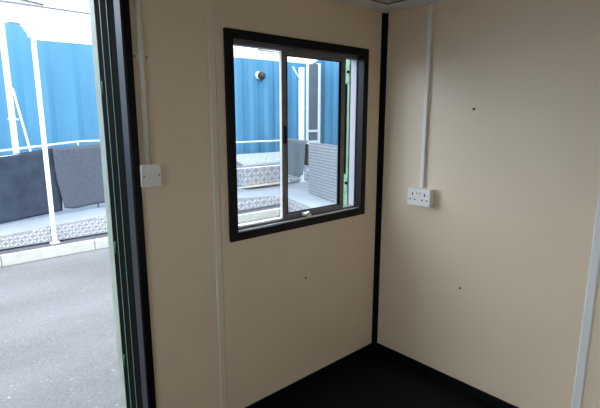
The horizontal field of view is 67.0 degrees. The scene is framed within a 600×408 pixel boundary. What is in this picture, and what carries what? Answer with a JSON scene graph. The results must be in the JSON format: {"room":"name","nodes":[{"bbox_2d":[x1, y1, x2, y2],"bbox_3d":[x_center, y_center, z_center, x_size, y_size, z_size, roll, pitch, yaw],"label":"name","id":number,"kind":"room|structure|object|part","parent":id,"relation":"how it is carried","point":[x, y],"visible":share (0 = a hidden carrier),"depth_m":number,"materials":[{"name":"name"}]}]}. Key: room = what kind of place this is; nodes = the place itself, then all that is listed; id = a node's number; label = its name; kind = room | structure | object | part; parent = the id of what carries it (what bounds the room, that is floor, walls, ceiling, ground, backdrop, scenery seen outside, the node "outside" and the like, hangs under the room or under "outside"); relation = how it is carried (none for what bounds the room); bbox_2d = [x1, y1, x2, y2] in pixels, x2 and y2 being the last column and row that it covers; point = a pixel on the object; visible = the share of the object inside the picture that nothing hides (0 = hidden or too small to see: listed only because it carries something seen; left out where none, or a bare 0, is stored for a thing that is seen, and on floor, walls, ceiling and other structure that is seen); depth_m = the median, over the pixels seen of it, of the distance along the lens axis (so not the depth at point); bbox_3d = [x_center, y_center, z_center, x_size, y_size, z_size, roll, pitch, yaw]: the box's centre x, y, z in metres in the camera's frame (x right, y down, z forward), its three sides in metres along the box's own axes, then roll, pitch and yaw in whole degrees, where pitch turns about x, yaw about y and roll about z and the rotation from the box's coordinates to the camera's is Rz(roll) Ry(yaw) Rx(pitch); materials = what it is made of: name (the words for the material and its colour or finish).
{"room":"portable cabin interior","nodes":[
{"label":"portable cabin interior","id":0,"kind":"room"},
{"bbox_2d":[129,0,381,407],"bbox_3d":[-1.076,0.201,1.784,4.480,2.440,0.090,-10,15,-41],"label":"wall","id":1,"kind":"structure","parent":0,"point":[282,326],"depth_m":2.37,"materials":[{"name":"beige paint"}]},
{"bbox_2d":[88,0,155,407],"bbox_3d":[-1.720,0.312,1.381,2.521,2.455,0.370,-10,15,-41],"label":"door","id":2,"kind":"structure","parent":1,"relation":"in","point":[110,23],"depth_m":2.08,"materials":[{"name":"black plastic"}]},
{"bbox_3d":[-1.819,0.291,1.490,2.521,2.455,0.072,-10,15,-41],"label":"frame","id":3,"kind":"part","parent":2,"relation":"part of","materials":[{"name":"green paint"}]},
{"bbox_3d":[-1.732,0.344,1.401,2.401,2.385,0.186,-10,15,-41],"label":"frame","id":4,"kind":"part","parent":2,"relation":"part of","materials":[{"name":"green paint"}]},
{"bbox_2d":[133,0,150,164],"bbox_3d":[-0.670,-0.598,1.918,0.063,0.862,0.030,-10,15,-41],"label":"cable conduit","id":5,"kind":"object","parent":1,"relation":"attached to","point":[140,56],"visible":0.98,"depth_m":1.92,"materials":[{"name":"beige plastic"}]},
{"bbox_2d":[140,164,161,187],"bbox_3d":[-0.662,-0.127,2.005,0.092,0.099,0.046,-10,15,-41],"label":"light switch","id":6,"kind":"object","parent":1,"relation":"attached to","point":[150,174],"visible":0.99,"depth_m":1.99,"materials":[{"name":"white plastic"}]},
{"bbox_2d":[206,0,226,407],"bbox_3d":[-0.417,0.059,2.292,0.040,2.294,0.008,-10,15,-41],"label":"trim","id":7,"kind":"structure","parent":1,"relation":"attached to","point":[209,3],"depth_m":2.27,"materials":[{"name":"beige"}]},
{"bbox_2d":[223,27,368,242],"bbox_3d":[-0.018,-0.402,2.667,1.064,1.120,0.173,-10,15,-41],"label":"window","id":8,"kind":"structure","parent":1,"relation":"in","point":[353,61],"depth_m":2.66,"materials":[{"name":"black plastic"}]},
{"bbox_3d":[-0.087,-0.391,2.560,0.016,0.100,0.010,-10,15,-41],"label":"sash pull","id":9,"kind":"part","parent":8,"relation":"part of","materials":[{"name":"black plastic"}]},
{"bbox_3d":[0.086,-0.407,2.733,0.512,0.942,0.024,-10,15,-41],"label":"sliding sash","id":10,"kind":"part","parent":8,"relation":"part of","materials":[{"name":"metal"}]},
{"bbox_2d":[245,342,374,407],"bbox_3d":[-0.077,1.156,2.811,1.683,0.056,0.012,-10,15,-41],"label":"baseboard","id":11,"kind":"structure","parent":1,"relation":"attached to","point":[308,379],"depth_m":2.93,"materials":[{"name":"black plastic"}]},
{"bbox_2d":[332,0,386,12],"bbox_3d":[-1.016,-0.970,1.491,4.300,0.029,0.088,-10,15,-41],"label":"trim","id":12,"kind":"structure","parent":1,"relation":"attached to","point":[367,4],"depth_m":2.74,"materials":[{"name":"white"}]},
{"bbox_2d":[371,13,388,342],"bbox_3d":[0.550,-0.077,3.137,0.036,2.354,0.025,-10,15,-41],"label":"trim","id":13,"kind":"structure","parent":1,"relation":"attached to","point":[385,16],"depth_m":3.11,"materials":[{"name":"black plastic"}]},
{"bbox_2d":[372,0,404,3],"bbox_3d":[-0.135,-0.782,0.451,4.199,0.004,2.662,-10,15,-41],"label":"trim","id":14,"kind":"structure","parent":1,"relation":"attached to","point":[372,0],"depth_m":2.74,"materials":[{"name":"grey"}]},
{"bbox_2d":[264,349,496,407],"bbox_3d":[-0.171,1.560,1.019,4.300,0.060,2.880,-10,15,-41],"label":"floor","id":15,"kind":"structure","parent":0,"point":[375,379],"depth_m":2.85,"materials":[{"name":"black plastic"}]},
{"bbox_2d":[376,0,399,2],"bbox_3d":[-0.127,-0.836,0.508,4.480,0.080,2.930,-10,15,-41],"label":"ceiling","id":16,"kind":"structure","parent":0,"point":[384,1],"depth_m":2.72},
{"bbox_2d":[377,0,599,407],"bbox_3d":[1.536,0.130,2.153,0.090,2.440,2.840,-10,15,-41],"label":"wall","id":17,"kind":"structure","parent":0,"point":[514,177],"depth_m":2.55,"materials":[{"name":"beige paint"}]},
{"bbox_2d":[386,0,447,12],"bbox_3d":[1.435,-1.048,1.895,0.101,0.029,2.750,-10,15,-41],"label":"trim","id":18,"kind":"structure","parent":17,"relation":"attached to","point":[407,4],"depth_m":2.74,"materials":[{"name":"white"}]},
{"bbox_2d":[407,187,434,206],"bbox_3d":[0.766,-0.047,2.879,0.058,0.108,0.164,-10,15,-41],"label":"double socket","id":19,"kind":"object","parent":17,"relation":"attached to","point":[416,195],"visible":1,"depth_m":2.85,"materials":[{"name":"white plastic"}]},
{"bbox_2d":[420,4,433,187],"bbox_3d":[0.781,-0.641,2.776,0.022,1.098,0.038,-10,15,-41],"label":"cable trunking","id":20,"kind":"object","parent":17,"relation":"attached to","point":[431,6],"visible":1,"depth_m":2.77,"materials":[{"name":"white plastic"}]},
{"bbox_2d":[375,342,518,407],"bbox_3d":[1.472,1.243,2.362,0.012,0.056,2.738,-10,15,-41],"label":"baseboard","id":21,"kind":"structure","parent":17,"relation":"attached to","point":[454,382],"depth_m":2.93,"materials":[{"name":"black plastic"}]},
{"bbox_2d":[571,184,599,407],"bbox_3d":[1.442,0.081,2.176,0.008,2.294,0.044,-10,15,-41],"label":"trim","id":22,"kind":"structure","parent":17,"relation":"attached to","point":[594,265],"depth_m":2.26,"materials":[{"name":"white plastic"}]},
{"label":"outside","id":23,"kind":"structure","parent":0,"visible":0},
{"bbox_2d":[0,216,279,407],"bbox_3d":[8.983,3.151,-5.785,60.000,0.200,34.760,-10,15,-41],"label":"ground","id":24,"kind":"structure","parent":23,"point":[58,344],"depth_m":4.04,"materials":[{"name":"grey asphalt"}]},
{"bbox_2d":[0,240,94,266],"bbox_3d":[-3.433,0.663,6.230,1.147,0.142,0.083,-10,15,-41],"label":"kerb stone","id":25,"kind":"object","parent":24,"relation":"on","point":[88,245],"visible":0.98,"depth_m":6.16,"materials":[{"name":"concrete"}]},
{"bbox_2d":[93,237,108,248],"bbox_3d":[-2.573,0.517,6.987,1.147,0.142,0.083,-10,15,-41],"label":"kerb stone","id":26,"kind":"object","parent":24,"relation":"on","point":[99,243],"visible":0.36,"depth_m":6.64,"materials":[{"name":"concrete"}]},
{"bbox_2d":[0,176,336,249],"bbox_3d":[-1.185,0.469,6.458,10.600,0.433,7.048,-10,15,-41],"label":"walkway","id":27,"kind":"structure","parent":24,"relation":"on","point":[91,219],"depth_m":6.97,"materials":[{"name":"grey metal"}]},
{"bbox_2d":[0,140,99,206],"bbox_3d":[-4.239,-0.256,6.696,3.952,1.292,0.059,-10,15,-41],"label":"handrail","id":28,"kind":"object","parent":27,"relation":"on","point":[80,141],"visible":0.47,"depth_m":6.94,"materials":[{"name":"grey metal"}]},
{"bbox_2d":[0,149,62,223],"bbox_3d":[-4.505,-0.176,6.443,2.024,1.148,0.056,-10,15,-41],"label":"mat","id":29,"kind":"object","parent":28,"relation":"hanging from","point":[23,189],"visible":0.87,"depth_m":6.77,"materials":[{"name":"grey fabric"}]},
{"bbox_3d":[-4.231,-0.740,6.594,3.952,0.303,0.034,-10,15,-41],"label":"rail","id":30,"kind":"part","parent":28,"relation":"part of","materials":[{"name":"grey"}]},
{"bbox_2d":[50,144,104,208],"bbox_3d":[-3.342,-0.485,7.419,1.234,1.013,0.150,-10,15,-41],"label":"mat","id":31,"kind":"object","parent":28,"relation":"hanging from","point":[78,169],"visible":0.59,"depth_m":7.21,"materials":[{"name":"grey fabric"}]},
{"bbox_2d":[245,182,279,187],"bbox_3d":[-0.777,-0.449,10.394,1.100,0.040,0.120,-10,15,-41],"label":"plank","id":32,"kind":"object","parent":27,"relation":"on","point":[271,182],"visible":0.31,"depth_m":10.27,"materials":[{"name":"beige wood"}]},
{"bbox_2d":[236,152,307,188],"bbox_3d":[-0.709,-0.848,10.879,2.000,0.729,0.610,-10,15,-41],"label":"raised platform","id":33,"kind":"object","parent":27,"relation":"on","point":[252,176],"visible":0.59,"depth_m":10.44,"materials":[{"name":"grey"}]},
{"bbox_3d":[-0.709,-1.098,10.831,2.000,0.220,0.610,-10,15,-41],"label":"lid","id":34,"kind":"part","parent":33,"relation":"part of","materials":[{"name":"grey"}]},
{"bbox_2d":[236,140,308,170],"bbox_3d":[0.109,-0.410,7.685,3.393,1.076,4.971,-10,15,-41],"label":"handrail","id":35,"kind":"object","parent":27,"relation":"on","point":[262,140],"visible":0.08,"depth_m":9.92,"materials":[{"name":"grey metal"}]},
{"bbox_3d":[0.112,-0.910,7.599,3.375,0.060,4.958,-10,15,-41],"label":"rail","id":36,"kind":"part","parent":35,"relation":"part of","materials":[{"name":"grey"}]},
{"bbox_3d":[0.111,-0.341,7.707,3.371,0.082,4.953,-10,15,-41],"label":"rail","id":37,"kind":"part","parent":35,"relation":"part of","materials":[{"name":"grey metal"}]},
{"bbox_2d":[288,138,308,176],"bbox_3d":[-0.103,-1.014,10.050,0.191,0.852,1.052,-5,12,-23],"label":"towel","id":38,"kind":"object","parent":35,"relation":"hanging from","point":[298,150],"visible":0.8,"depth_m":9.97,"materials":[{"name":"grey fabric"}]},
{"bbox_2d":[309,142,337,202],"bbox_3d":[0.488,-0.638,8.861,0.086,1.052,1.380,-5,12,-23],"label":"mat","id":39,"kind":"object","parent":35,"relation":"hanging from","point":[322,157],"visible":0.91,"depth_m":8.84,"materials":[{"name":"grey"}]},
{"bbox_2d":[238,208,278,222],"bbox_3d":[-0.854,0.225,8.502,1.147,0.142,0.083,-10,15,-41],"label":"kerb stone","id":40,"kind":"object","parent":24,"relation":"on","point":[268,213],"visible":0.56,"depth_m":8.51,"materials":[{"name":"concrete"}]},
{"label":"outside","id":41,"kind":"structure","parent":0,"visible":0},
{"bbox_2d":[0,205,279,266],"bbox_3d":[-11.082,-1.139,16.161,60.000,0.325,25.152,-10,15,-41],"label":"ground strip","id":42,"kind":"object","parent":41,"point":[101,235],"depth_m":6.57,"materials":[{"name":"patterned light grey concrete paving tiles"}]},
{"bbox_2d":[5,0,43,5],"bbox_3d":[-9.809,-3.121,11.949,5.070,5.160,3.650,-10,15,-41],"label":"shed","id":43,"kind":"object","parent":42,"relation":"on","point":[19,1],"visible":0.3,"depth_m":11.67,"materials":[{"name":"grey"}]},
{"bbox_2d":[0,0,316,243],"bbox_3d":[-2.549,-1.344,7.898,8.315,3.202,1.430,-10,15,-41],"label":"canopy frame","id":44,"kind":"object","parent":42,"relation":"on","point":[40,23],"visible":0.69,"depth_m":6.23,"materials":[{"name":"white paint"}]},
{"bbox_3d":[-4.301,-1.235,6.777,0.074,2.958,0.074,-10,15,-41],"label":"post","id":45,"kind":"part","parent":44,"relation":"part of","materials":[{"name":"white metal"}]},
{"bbox_3d":[-3.506,-0.808,6.217,0.052,2.784,0.052,-10,15,-41],"label":"post","id":46,"kind":"part","parent":44,"relation":"part of","materials":[{"name":"white metal"}]},
{"bbox_3d":[0.035,-1.899,11.022,0.100,2.739,0.100,-10,15,-41],"label":"post","id":47,"kind":"part","parent":44,"relation":"part of","materials":[{"name":"white metal"}]},
{"bbox_2d":[0,23,324,175],"bbox_3d":[-4.274,-1.777,9.837,13.000,3.310,2.510,-10,15,-41],"label":"shipping container","id":48,"kind":"object","parent":42,"relation":"on","point":[66,70],"visible":0.26,"depth_m":8.42,"materials":[{"name":"blue metal"}]},
{"bbox_2d":[255,71,265,81],"bbox_3d":[-0.945,-3.067,10.913,0.208,0.254,0.183,5,12,23],"label":"lamp","id":49,"kind":"object","parent":48,"relation":"attached to","point":[259,75],"visible":1,"depth_m":10.86,"materials":[{"name":"white paint"}]},
{"bbox_3d":[0.167,-2.259,12.200,0.063,2.998,0.128,-10,15,-41],"label":"door post","id":50,"kind":"part","parent":48,"relation":"part of","materials":[{"name":"white metal"}]},
{"bbox_3d":[0.319,-2.278,12.354,0.365,2.978,0.095,-10,15,-41],"label":"door","id":51,"kind":"part","parent":48,"relation":"part of","materials":[{"name":"grey paint"}]},
{"bbox_3d":[0.493,-2.314,12.487,0.073,2.998,0.128,-10,15,-41],"label":"door post","id":52,"kind":"part","parent":48,"relation":"part of","materials":[{"name":"white metal"}]},
{"bbox_2d":[324,61,338,144],"bbox_3d":[3.216,-1.901,9.566,2.419,3.645,7.297,-5,12,-23],"label":"shipping container","id":53,"kind":"object","parent":42,"relation":"on","point":[331,68],"visible":0.03,"depth_m":12.01,"materials":[{"name":"blue metal"}]}
]}

